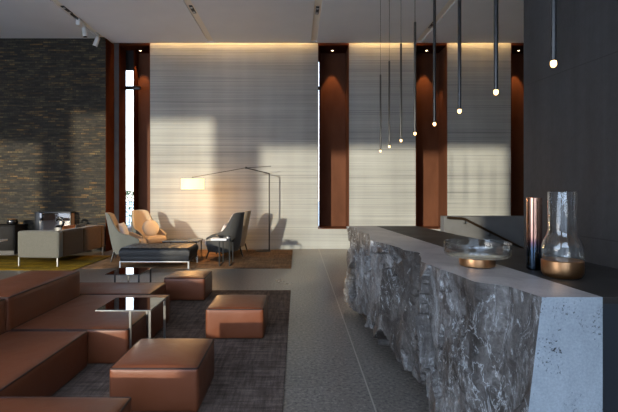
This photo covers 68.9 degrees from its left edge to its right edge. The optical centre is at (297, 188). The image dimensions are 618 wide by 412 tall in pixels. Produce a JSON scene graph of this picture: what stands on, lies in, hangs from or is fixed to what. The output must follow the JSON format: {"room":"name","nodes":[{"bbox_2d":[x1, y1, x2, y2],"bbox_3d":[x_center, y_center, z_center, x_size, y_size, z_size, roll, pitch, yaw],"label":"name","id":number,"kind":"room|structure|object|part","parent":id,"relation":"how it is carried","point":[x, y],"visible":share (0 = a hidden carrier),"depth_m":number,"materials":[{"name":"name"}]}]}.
{"room":"hotel lobby","nodes":[
{"label":"hotel lobby","id":0,"kind":"room"},
{"bbox_2d":[0,0,99,37],"bbox_3d":[-10.179,-3.930,5.480,10.242,0.160,12.760,0,0,0],"label":"ceiling","id":1,"kind":"structure","parent":0,"point":[18,18],"depth_m":10.34,"materials":[{"name":"grey paint"}]},
{"bbox_2d":[61,6,72,13],"bbox_3d":[-4.980,-3.867,9.720,0.070,0.026,0.400,0,0,0],"label":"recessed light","id":2,"kind":"object","parent":1,"relation":"attached to","point":[63,7],"visible":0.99,"depth_m":9.68,"materials":[{"name":"black metal"}]},
{"bbox_2d":[70,13,82,26],"bbox_3d":[-4.980,-3.800,10.125,0.100,0.160,0.490,0,0,0],"label":"track spotlight","id":3,"kind":"object","parent":1,"relation":"attached to","point":[79,22],"visible":1,"depth_m":10.19,"materials":[{"name":"white paint"}]},
{"bbox_2d":[52,0,102,36],"bbox_3d":[-4.980,-3.945,5.630,0.156,0.130,12.460,0,0,0],"label":"trim","id":4,"kind":"structure","parent":1,"relation":"attached to","point":[58,3],"depth_m":10.18,"materials":[{"name":"white"}]},
{"bbox_2d":[81,22,87,37],"bbox_3d":[-4.969,-3.712,10.500,0.139,0.337,0.180,0,0,0],"label":"track spotlight","id":5,"kind":"object","parent":1,"relation":"attached to","point":[84,28],"visible":0.91,"depth_m":10.46,"materials":[{"name":"white paint"}]},
{"bbox_2d":[93,32,99,46],"bbox_3d":[-5.013,-3.712,11.220,0.184,0.336,0.180,0,0,0],"label":"track spotlight","id":6,"kind":"object","parent":1,"relation":"attached to","point":[97,39],"visible":1,"depth_m":11.18,"materials":[{"name":"white paint"}]},
{"bbox_2d":[0,37,113,251],"bbox_3d":[-9.953,-1.305,11.850,10.095,5.810,0.700,0,0,0],"label":"wall","id":7,"kind":"structure","parent":0,"point":[53,90],"depth_m":11.50,"materials":[{"name":"grey stone"}]},
{"bbox_2d":[114,43,118,222],"bbox_3d":[-4.830,-1.305,12.240,0.140,5.810,0.480,0,0,0],"label":"wall","id":8,"kind":"structure","parent":0,"point":[116,45],"depth_m":12.00,"materials":[{"name":"grey concrete"}]},
{"bbox_2d":[106,39,113,250],"bbox_3d":[-4.897,-1.125,11.750,0.015,5.450,0.500,0,0,0],"label":"trim","id":9,"kind":"structure","parent":8,"relation":"attached to","point":[109,46],"depth_m":11.70,"materials":[{"name":"metal"}]},
{"bbox_2d":[57,0,208,42],"bbox_3d":[-3.620,-3.930,5.480,2.564,0.160,12.760,0,0,0],"label":"ceiling","id":10,"kind":"structure","parent":0,"point":[118,21],"depth_m":10.28,"materials":[{"name":"grey paint"}]},
{"bbox_2d":[184,0,212,40],"bbox_3d":[-2.260,-3.945,5.630,0.156,0.130,12.460,0,0,0],"label":"trim","id":11,"kind":"structure","parent":10,"relation":"attached to","point":[188,2],"depth_m":10.43,"materials":[{"name":"white"}]},
{"bbox_2d":[119,43,149,43],"bbox_3d":[-4.345,-4.035,12.425,0.830,0.350,0.850,0,0,0],"label":"wall","id":12,"kind":"structure","parent":0,"point":[119,43],"depth_m":12.00,"materials":[{"name":"metal"}]},
{"bbox_2d":[0,249,428,411],"bbox_3d":[-3.000,1.700,6.000,24.600,0.200,13.800,0,0,0],"label":"floor","id":13,"kind":"structure","parent":0,"point":[323,373],"depth_m":4.69,"materials":[{"name":"concrete"}]},
{"bbox_2d":[0,224,27,253],"bbox_3d":[-8.240,1.242,11.197,2.740,0.715,0.526,0,0,0],"label":"sideboard","id":14,"kind":"object","parent":13,"relation":"on","point":[10,232],"visible":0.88,"depth_m":10.93,"materials":[{"name":"black wood"}]},
{"bbox_3d":[-7.228,1.198,10.941,0.662,0.565,0.015,0,0,0],"label":"door","id":15,"kind":"part","parent":14,"relation":"part of","materials":[{"name":"black wood"}]},
{"bbox_2d":[7,219,17,224],"bbox_3d":[-7.060,0.813,11.150,0.250,0.144,0.250,0,0,0],"label":"pot","id":16,"kind":"object","parent":14,"relation":"on","point":[9,221],"visible":1,"depth_m":11.06,"materials":[{"name":"black"}]},
{"bbox_2d":[0,224,27,225],"bbox_3d":[-8.240,0.897,11.197,2.740,0.024,0.525,0,0,0],"label":"countertop","id":17,"kind":"structure","parent":14,"relation":"on","point":[0,224],"depth_m":11.16,"materials":[{"name":"black wood"}]},
{"bbox_2d":[35,211,74,230],"bbox_3d":[-6.140,1.085,11.385,0.900,1.030,0.210,0,0,0],"label":"fireplace","id":18,"kind":"object","parent":13,"relation":"on","point":[44,220],"visible":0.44,"depth_m":11.45,"materials":[{"name":"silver metal"}]},
{"bbox_3d":[-6.530,0.875,11.385,0.120,0.609,0.210,0,0,0],"label":"post","id":19,"kind":"part","parent":18,"relation":"part of","materials":[{"name":"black metal"}]},
{"bbox_3d":[-6.080,0.590,11.385,0.779,0.040,0.210,0,0,0],"label":"frame","id":20,"kind":"part","parent":18,"relation":"part of","materials":[{"name":"black metal"}]},
{"bbox_2d":[0,255,111,269],"bbox_3d":[-6.800,1.593,9.800,4.804,0.013,1.910,0,0,0],"label":"area rug","id":21,"kind":"object","parent":13,"relation":"on","point":[7,262],"visible":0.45,"depth_m":9.72,"materials":[{"name":"green carpet"}]},
{"bbox_2d":[18,225,103,266],"bbox_3d":[-5.217,1.222,10.083,0.913,0.732,1.809,0,0,6],"label":"fabric sofa","id":22,"kind":"object","parent":21,"relation":"on","point":[66,242],"visible":0.97,"depth_m":9.23,"materials":[{"name":"grey fabric"}]},
{"bbox_3d":[-5.294,1.132,9.267,0.909,0.552,0.169,0,0,6],"label":"armrest","id":23,"kind":"part","parent":22,"relation":"part of","materials":[{"name":"grey fabric"}]},
{"bbox_2d":[62,225,74,229],"bbox_3d":[-5.137,0.985,10.055,0.163,0.357,0.430,0,0,10],"label":"cushion","id":24,"kind":"object","parent":22,"relation":"on","point":[69,226],"visible":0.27,"depth_m":10.00,"materials":[{"name":"orange fabric"}]},
{"bbox_3d":[-4.893,1.132,9.680,0.189,0.552,0.740,0,0,6],"label":"backrest","id":25,"kind":"part","parent":22,"relation":"part of","materials":[{"name":"fabric"}]},
{"bbox_2d":[75,223,86,227],"bbox_3d":[-5.088,0.990,10.525,0.161,0.347,0.410,0,0,10],"label":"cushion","id":26,"kind":"object","parent":22,"relation":"on","point":[78,225],"visible":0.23,"depth_m":10.46,"materials":[{"name":"fabric"}]},
{"bbox_3d":[-5.137,1.137,10.899,0.909,0.542,0.169,0,0,6],"label":"armrest","id":27,"kind":"part","parent":22,"relation":"part of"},
{"bbox_3d":[-4.822,1.132,10.412,0.189,0.552,0.740,0,0,5],"label":"backrest","id":28,"kind":"part","parent":22,"relation":"part of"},
{"bbox_2d":[54,217,64,230],"bbox_3d":[-5.756,1.136,10.900,0.232,0.928,0.200,0,0,0],"label":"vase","id":29,"kind":"object","parent":13,"relation":"on","point":[58,227],"visible":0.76,"depth_m":10.86,"materials":[{"name":"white ceramic"}]},
{"bbox_2d":[51,290,290,411],"bbox_3d":[-1.805,1.593,4.180,3.399,0.013,5.765,0,0,0],"label":"area rug","id":30,"kind":"object","parent":13,"relation":"on","point":[249,373],"visible":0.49,"depth_m":4.07,"materials":[{"name":"grey carpet"}]},
{"bbox_2d":[0,298,87,396],"bbox_3d":[-2.539,1.273,3.395,1.339,0.630,1.297,0,0,0],"label":"sofa","id":31,"kind":"object","parent":30,"relation":"on","point":[32,363],"visible":0.94,"depth_m":3.50,"materials":[{"name":"leather"}]},
{"bbox_3d":[-2.906,1.271,3.395,0.605,0.626,1.297,0,0,0],"label":"backrest","id":32,"kind":"part","parent":31,"relation":"part of","materials":[{"name":"leather"}]},
{"bbox_3d":[-2.237,1.420,3.395,0.736,0.328,1.291,0,0,0],"label":"seat","id":33,"kind":"part","parent":31,"relation":"part of","materials":[{"name":"leather"}]},
{"bbox_2d":[0,397,130,411],"bbox_3d":[-1.425,1.414,2.350,0.854,0.348,0.824,0,0,0],"label":"footstool","id":34,"kind":"object","parent":30,"relation":"on","point":[7,404],"visible":1,"depth_m":2.62,"materials":[{"name":"leather"}]},
{"bbox_2d":[0,270,169,362],"bbox_3d":[-2.369,1.273,4.742,1.679,0.630,1.362,0,0,0],"label":"sofa","id":35,"kind":"object","parent":30,"relation":"on","point":[35,300],"visible":0.72,"depth_m":4.44,"materials":[{"name":"leather"}]},
{"bbox_3d":[-2.906,1.271,4.742,0.605,0.626,1.362,0,0,0],"label":"backrest","id":36,"kind":"part","parent":35,"relation":"part of","materials":[{"name":"leather"}]},
{"bbox_3d":[-2.067,1.420,4.742,1.076,0.328,1.356,0,0,0],"label":"seat","id":37,"kind":"part","parent":35,"relation":"part of","materials":[{"name":"leather"}]},
{"bbox_2d":[80,282,165,294],"bbox_3d":[-2.368,1.422,5.775,1.176,0.332,0.691,0,0,0],"label":"module","id":38,"kind":"object","parent":30,"relation":"on","point":[85,287],"visible":0.36,"depth_m":5.75,"materials":[{"name":"leather"}]},
{"bbox_2d":[105,268,151,281],"bbox_3d":[-2.415,1.381,6.460,0.490,0.413,0.520,0,0,0],"label":"side table","id":39,"kind":"object","parent":30,"relation":"on","point":[120,271],"visible":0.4,"depth_m":6.41,"materials":[{"name":"black glass"}]},
{"bbox_3d":[-2.415,1.177,6.460,0.482,0.004,0.512,0,0,0],"label":"glass","id":40,"kind":"part","parent":39,"relation":"part of","materials":[{"name":"black glass"}]},
{"bbox_2d":[95,297,165,348],"bbox_3d":[-1.590,1.345,4.340,0.510,0.485,0.480,0,0,0],"label":"side table","id":41,"kind":"object","parent":30,"relation":"on","point":[130,304],"visible":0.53,"depth_m":4.30,"materials":[{"name":"silver glass"}]},
{"bbox_3d":[-1.528,1.345,4.112,0.022,0.461,0.012,0,0,0],"label":"leg","id":42,"kind":"part","parent":41,"relation":"part of","materials":[{"name":"silver metal"}]},
{"bbox_3d":[-1.590,1.111,4.340,0.510,0.007,0.480,0,0,0],"label":"frame","id":43,"kind":"part","parent":41,"relation":"part of","materials":[{"name":"silver metal"}]},
{"bbox_3d":[-1.590,1.105,4.340,0.502,0.004,0.472,0,0,0],"label":"glass","id":44,"kind":"part","parent":41,"relation":"part of","materials":[{"name":"black glass"}]},
{"bbox_3d":[-1.528,1.345,4.568,0.022,0.461,0.012,0,0,0],"label":"leg","id":45,"kind":"part","parent":41,"relation":"part of","materials":[{"name":"silver metal"}]},
{"bbox_3d":[-1.349,1.345,4.112,0.022,0.461,0.012,0,0,0],"label":"leg","id":46,"kind":"part","parent":41,"relation":"part of","materials":[{"name":"silver metal"}]},
{"bbox_3d":[-1.349,1.345,4.568,0.022,0.461,0.012,0,0,0],"label":"leg","id":47,"kind":"part","parent":41,"relation":"part of","materials":[{"name":"silver metal"}]},
{"bbox_2d":[109,338,213,411],"bbox_3d":[-1.020,1.414,3.502,0.654,0.348,0.659,0,0,0],"label":"footstool","id":48,"kind":"object","parent":30,"relation":"on","point":[158,374],"visible":0.95,"depth_m":3.19,"materials":[{"name":"leather"}]},
{"bbox_2d":[164,271,211,299],"bbox_3d":[-1.610,1.414,6.680,0.604,0.348,0.604,0,0,0],"label":"footstool","id":49,"kind":"object","parent":30,"relation":"on","point":[180,285],"visible":0.96,"depth_m":6.38,"materials":[{"name":"leather"}]},
{"bbox_2d":[206,295,267,337],"bbox_3d":[-0.666,1.414,5.077,0.636,0.348,0.669,0,0,0],"label":"footstool","id":50,"kind":"object","parent":30,"relation":"on","point":[227,316],"visible":1,"depth_m":4.75,"materials":[{"name":"leather"}]},
{"bbox_2d":[81,250,292,268],"bbox_3d":[-2.240,1.593,10.385,4.226,0.013,2.679,0,0,0],"label":"area rug","id":51,"kind":"object","parent":13,"relation":"on","point":[273,259],"visible":0.77,"depth_m":9.72,"materials":[{"name":"carpet"}]},
{"bbox_2d":[105,212,146,261],"bbox_3d":[-3.860,1.060,10.115,0.864,1.064,0.712,0,0,-14],"label":"lounge chair","id":52,"kind":"object","parent":51,"relation":"on","point":[119,240],"visible":0.66,"depth_m":9.80,"materials":[{"name":"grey fabric"}]},
{"bbox_2d":[118,222,128,234],"bbox_3d":[-3.918,0.949,10.154,0.183,0.368,0.427,0,0,-6],"label":"cushion","id":53,"kind":"object","parent":52,"relation":"on","point":[122,227],"visible":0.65,"depth_m":10.03,"materials":[{"name":"white fabric"}]},
{"bbox_2d":[139,239,146,243],"bbox_3d":[-3.743,1.223,10.144,0.624,0.190,0.584,0,0,-14],"label":"seat cushion","id":54,"kind":"object","parent":52,"relation":"on","point":[142,241],"depth_m":10.03,"materials":[{"name":"beige fabric"}]},
{"bbox_2d":[131,210,166,243],"bbox_3d":[-3.716,1.060,11.132,0.864,1.064,0.712,0,0,38],"label":"lounge chair","id":55,"kind":"object","parent":51,"relation":"on","point":[138,217],"visible":0.44,"depth_m":11.20,"materials":[{"name":"beige fabric"}]},
{"bbox_2d":[142,220,158,235],"bbox_3d":[-3.591,0.958,11.006,0.409,0.394,0.183,0,0,-38],"label":"round cushion","id":56,"kind":"object","parent":55,"relation":"on","point":[150,227],"visible":0.97,"depth_m":10.95,"materials":[{"name":"beige fabric"}]},
{"bbox_2d":[144,235,165,243],"bbox_3d":[-3.621,1.223,11.058,0.624,0.190,0.584,0,0,38],"label":"seat cushion","id":57,"kind":"object","parent":55,"relation":"on","point":[155,238],"depth_m":10.85,"materials":[{"name":"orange fabric"}]},
{"bbox_2d":[119,243,197,268],"bbox_3d":[-2.845,1.379,9.330,1.407,0.418,0.816,0,0,0],"label":"daybed","id":58,"kind":"object","parent":51,"relation":"on","point":[136,252],"visible":0.99,"depth_m":8.94,"materials":[{"name":"black leather"}]},
{"bbox_3d":[-2.845,1.445,9.330,1.390,0.022,0.800,0,0,0],"label":"frame","id":59,"kind":"part","parent":58,"relation":"part of","materials":[{"name":"silver metal"}]},
{"bbox_2d":[119,243,197,255],"bbox_3d":[-2.845,1.252,9.330,1.407,0.163,0.816,0,0,0],"label":"cushion","id":60,"kind":"object","parent":58,"relation":"on","point":[136,249],"depth_m":8.94,"materials":[{"name":"black leather"}]},
{"bbox_2d":[162,238,202,255],"bbox_3d":[-2.630,1.378,10.350,0.800,0.420,0.600,0,0,0],"label":"coffee table","id":61,"kind":"object","parent":51,"relation":"on","point":[170,240],"visible":0.76,"depth_m":10.21,"materials":[{"name":"black"}]},
{"bbox_2d":[206,238,234,265],"bbox_3d":[-1.630,1.327,9.500,0.540,0.523,0.500,0,0,0],"label":"side table","id":62,"kind":"object","parent":51,"relation":"on","point":[209,239],"visible":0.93,"depth_m":9.31,"materials":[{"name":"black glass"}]},
{"bbox_2d":[211,237,226,239],"bbox_3d":[-1.640,1.047,9.470,0.330,0.036,0.250,0,0,0],"label":"book","id":63,"kind":"object","parent":62,"relation":"on","point":[212,238],"visible":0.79,"depth_m":9.35,"materials":[{"name":"white paper"}]},
{"bbox_3d":[-1.630,1.067,9.500,0.532,0.004,0.492,0,0,0],"label":"glass","id":64,"kind":"part","parent":62,"relation":"part of","materials":[{"name":"black"}]},
{"bbox_2d":[205,212,244,259],"bbox_3d":[-1.641,1.060,10.393,0.864,1.064,0.712,0,0,22],"label":"lounge chair","id":65,"kind":"object","parent":51,"relation":"on","point":[234,227],"visible":0.77,"depth_m":10.12,"materials":[{"name":"grey fabric"}]},
{"bbox_2d":[181,166,270,251],"bbox_3d":[-1.729,0.501,11.158,2.251,2.174,0.543,0,0,-20],"label":"floor lamp","id":66,"kind":"object","parent":51,"relation":"on","point":[186,183],"visible":1,"depth_m":10.73,"materials":[{"name":"black metal"}]},
{"bbox_3d":[-2.529,-0.121,10.860,0.544,0.256,0.544,0,0,0],"label":"lamp shade","id":67,"kind":"part","parent":66,"relation":"part of","materials":[{"name":"white fabric"}]},
{"bbox_2d":[216,210,250,253],"bbox_3d":[-1.580,1.060,11.177,0.864,1.064,0.712,0,0,8],"label":"lounge chair","id":68,"kind":"object","parent":51,"relation":"on","point":[247,213],"visible":0.27,"depth_m":11.00,"materials":[{"name":"beige fabric"}]},
{"bbox_2d":[319,251,376,411],"bbox_3d":[0.565,1.604,5.747,0.012,0.011,12.495,0,0,0],"label":"trim","id":69,"kind":"structure","parent":13,"relation":"in","point":[319,251],"depth_m":4.40,"materials":[{"name":"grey metal"}]},
{"bbox_2d":[344,226,617,411],"bbox_3d":[1.284,1.050,4.070,1.147,1.100,4.146,0,0,-7],"label":"reception desk","id":70,"kind":"object","parent":13,"relation":"on","point":[508,336],"depth_m":2.47,"materials":[{"name":"grey stone"}]},
{"bbox_2d":[444,239,512,268],"bbox_3d":[1.166,0.421,2.920,0.415,0.158,0.415,0,0,0],"label":"glass bowl","id":71,"kind":"object","parent":70,"relation":"on","point":[470,259],"visible":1,"depth_m":2.85,"materials":[{"name":"clear glass"}]},
{"bbox_2d":[377,226,617,303],"bbox_3d":[1.578,0.515,4.080,0.685,0.030,4.077,0,0,-5],"label":"countertop","id":72,"kind":"structure","parent":70,"relation":"on","point":[599,280],"depth_m":3.15,"materials":[{"name":"black stone"}]},
{"bbox_2d":[526,198,541,269],"bbox_3d":[1.473,0.277,2.800,0.089,0.445,0.089,0,0,0],"label":"vase","id":73,"kind":"object","parent":70,"relation":"on","point":[533,205],"visible":0.93,"depth_m":2.76,"materials":[{"name":"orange metal"}]},
{"bbox_2d":[541,192,584,279],"bbox_3d":[1.506,0.258,2.560,0.217,0.485,0.217,0,0,0],"label":"bottle vase","id":74,"kind":"object","parent":70,"relation":"on","point":[566,268],"visible":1,"depth_m":2.50,"materials":[{"name":"clear glass"}]},
{"bbox_2d":[191,0,314,42],"bbox_3d":[-0.915,-3.930,5.480,2.534,0.160,12.760,0,0,0],"label":"ceiling","id":75,"kind":"structure","parent":0,"point":[226,21],"depth_m":10.28,"materials":[{"name":"grey paint"}]},
{"bbox_2d":[150,43,510,248],"bbox_3d":[0.880,-1.305,12.240,9.620,5.810,0.480,0,0,0],"label":"wall","id":76,"kind":"structure","parent":0,"point":[215,107],"depth_m":12.00,"materials":[{"name":"concrete"}]},
{"bbox_2d":[318,44,348,228],"bbox_3d":[0.960,-1.397,12.369,0.826,4.925,0.762,0,0,0],"label":"window","id":77,"kind":"structure","parent":76,"relation":"in","point":[333,66],"depth_m":12.70,"materials":[{"name":"wood"}]},
{"bbox_3d":[0.960,1.058,12.369,0.826,0.015,0.762,0,0,0],"label":"sill","id":78,"kind":"part","parent":77,"relation":"part of","materials":[{"name":"wood"}]},
{"bbox_2d":[318,229,348,248],"bbox_3d":[0.960,1.333,12.425,0.826,0.535,0.850,0,0,0],"label":"wall","id":79,"kind":"structure","parent":0,"point":[327,238],"depth_m":12.00,"materials":[{"name":"concrete"}]},
{"bbox_2d":[318,43,348,43],"bbox_3d":[0.960,-4.035,12.425,0.826,0.350,0.850,0,0,0],"label":"wall","id":80,"kind":"structure","parent":0,"point":[318,43],"depth_m":12.00,"materials":[{"name":"metal"}]},
{"bbox_2d":[317,0,448,42],"bbox_3d":[1.800,-3.930,5.480,2.584,0.160,12.760,0,0,0],"label":"ceiling","id":81,"kind":"structure","parent":0,"point":[341,21],"depth_m":10.28,"materials":[{"name":"grey paint"}]},
{"bbox_2d":[311,0,321,40],"bbox_3d":[0.430,-3.945,5.630,0.156,0.130,12.460,0,0,0],"label":"trim","id":82,"kind":"structure","parent":81,"relation":"attached to","point":[316,17],"depth_m":10.43,"materials":[{"name":"white"}]},
{"bbox_2d":[380,0,380,151],"bbox_3d":[1.245,-2.201,6.750,0.070,3.298,0.070,0,0,0],"label":"pendant light","id":83,"kind":"object","parent":81,"relation":"hanging from","point":[380,0],"visible":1,"depth_m":6.74,"materials":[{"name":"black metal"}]},
{"bbox_2d":[388,0,389,147],"bbox_3d":[1.231,-2.201,6.035,0.070,3.298,0.070,0,0,0],"label":"pendant light","id":84,"kind":"object","parent":81,"relation":"hanging from","point":[389,0],"visible":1,"depth_m":6.03,"materials":[{"name":"black metal"}]},
{"bbox_2d":[400,43,401,141],"bbox_3d":[1.216,-2.201,5.289,0.070,3.298,0.070,0,0,0],"label":"pendant light","id":85,"kind":"object","parent":81,"relation":"hanging from","point":[400,43],"visible":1,"depth_m":5.28,"materials":[{"name":"black metal"}]},
{"bbox_2d":[414,22,415,134],"bbox_3d":[1.207,-2.201,4.622,0.070,3.298,0.070,0,0,0],"label":"pendant light","id":86,"kind":"object","parent":81,"relation":"hanging from","point":[414,22],"visible":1,"depth_m":4.61,"materials":[{"name":"black metal"}]},
{"bbox_2d":[433,0,435,125],"bbox_3d":[1.201,-2.201,3.946,0.070,3.298,0.070,0,0,0],"label":"pendant light","id":87,"kind":"object","parent":81,"relation":"hanging from","point":[434,1],"visible":1,"depth_m":3.94,"materials":[{"name":"black metal"}]},
{"bbox_2d":[417,0,454,40],"bbox_3d":[3.170,-3.945,5.630,0.156,0.130,12.460,0,0,0],"label":"trim","id":88,"kind":"structure","parent":81,"relation":"attached to","point":[449,3],"depth_m":10.12,"materials":[{"name":"white"}]},
{"bbox_2d":[458,0,460,113],"bbox_3d":[1.184,-2.201,3.288,0.070,3.298,0.070,0,0,0],"label":"pendant light","id":89,"kind":"object","parent":81,"relation":"hanging from","point":[459,1],"visible":1,"depth_m":3.28,"materials":[{"name":"black metal"}]},
{"bbox_2d":[493,0,498,94],"bbox_3d":[1.166,-2.201,2.644,0.070,3.298,0.070,0,0,0],"label":"pendant light","id":90,"kind":"object","parent":81,"relation":"hanging from","point":[495,91],"visible":1,"depth_m":2.63,"materials":[{"name":"black metal"}]},
{"bbox_2d":[550,0,556,67],"bbox_3d":[1.163,-2.201,2.044,0.070,3.298,0.070,0,0,0],"label":"pendant light","id":91,"kind":"object","parent":81,"relation":"hanging from","point":[553,3],"visible":1,"depth_m":2.04,"materials":[{"name":"black metal"}]},
{"bbox_2d":[550,60,556,67],"bbox_3d":[1.163,-0.567,2.044,0.027,0.030,0.027,0,0,0],"label":"diffuser","id":92,"kind":"object","parent":91,"relation":"attached to","point":[553,63],"depth_m":2.03,"materials":[{"name":"white glass"}]},
{"bbox_2d":[421,0,523,42],"bbox_3d":[6.274,-3.930,5.480,6.052,0.160,12.760,0,0,0],"label":"ceiling","id":93,"kind":"structure","parent":0,"point":[477,16],"depth_m":10.47,"materials":[{"name":"grey paint"}]},
{"bbox_2d":[440,216,523,246],"bbox_3d":[3.439,1.012,7.090,2.321,1.175,0.180,0,0,0],"label":"wall","id":94,"kind":"structure","parent":0,"point":[511,228],"depth_m":7.00,"materials":[{"name":"grey paint"}]},
{"bbox_2d":[447,216,523,248],"bbox_3d":[3.176,0.820,6.955,1.750,0.797,0.087,0,0,0],"label":"handrail","id":95,"kind":"object","parent":94,"relation":"attached to","point":[448,217],"visible":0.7,"depth_m":6.91,"materials":[{"name":"brown metal"}]},
{"bbox_2d":[524,0,617,268],"bbox_3d":[2.388,-1.125,1.590,0.453,5.450,4.464,0,0,-7],"label":"wall","id":96,"kind":"structure","parent":0,"point":[571,107],"depth_m":3.19,"materials":[{"name":"paint"}]},
{"bbox_3d":[-4.345,1.332,12.425,0.830,0.535,0.850,0,0,0],"label":"wall","id":97,"kind":"structure","parent":0,"visible":0},
{"bbox_2d":[119,44,149,228],"bbox_3d":[-4.345,-1.397,12.369,0.830,4.925,0.762,0,0,0],"label":"window","id":98,"kind":"structure","parent":97,"relation":"in","point":[131,58],"depth_m":12.44,"materials":[{"name":"wood"}]},
{"bbox_3d":[-4.633,-3.555,12.465,0.225,0.550,0.050,0,0,0],"label":"frame","id":99,"kind":"part","parent":98,"relation":"part of","materials":[{"name":"black metal"}]},
{"bbox_3d":[-4.217,-1.390,12.710,0.546,4.880,0.020,0,0,0],"label":"panel","id":100,"kind":"part","parent":98,"relation":"part of","materials":[{"name":"wood"}]},
{"bbox_3d":[3.570,1.332,12.425,0.840,0.535,0.850,0,0,0],"label":"wall","id":101,"kind":"structure","parent":0,"visible":0},
{"bbox_2d":[416,44,446,228],"bbox_3d":[3.570,-1.397,12.369,0.840,4.925,0.762,0,0,0],"label":"window","id":102,"kind":"structure","parent":101,"relation":"in","point":[431,141],"depth_m":12.70,"materials":[{"name":"wood"}]},
{"bbox_3d":[3.608,-1.390,12.710,0.736,4.880,0.020,0,0,0],"label":"panel","id":103,"kind":"part","parent":102,"relation":"part of","materials":[{"name":"wood"}]},
{"bbox_3d":[3.570,1.058,12.369,0.840,0.015,0.762,0,0,0],"label":"sill","id":104,"kind":"part","parent":102,"relation":"part of","materials":[{"name":"wood"}]},
{"bbox_3d":[6.105,1.332,12.425,0.830,0.535,0.850,0,0,0],"label":"wall","id":105,"kind":"structure","parent":0,"visible":0},
{"bbox_2d":[511,44,523,215],"bbox_3d":[6.105,-1.397,12.369,0.830,4.925,0.762,0,0,0],"label":"window","id":106,"kind":"structure","parent":105,"relation":"in","point":[517,57],"depth_m":12.70,"materials":[{"name":"metal"}]},
{"label":"outside","id":107,"kind":"structure","parent":0,"visible":0},
{"bbox_2d":[126,201,132,224],"bbox_3d":[-5.000,1.710,36.475,70.000,0.180,47.050,0,0,0],"label":"ground","id":108,"kind":"structure","parent":107,"point":[127,210],"depth_m":32.40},
{"bbox_2d":[126,190,132,226],"bbox_3d":[-5.999,0.831,16.014,1.594,1.589,1.560,0,0,0],"label":"shrub","id":109,"kind":"object","parent":108,"relation":"on","point":[127,191],"visible":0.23,"depth_m":15.88,"materials":[{"name":"green plant"}]}
]}

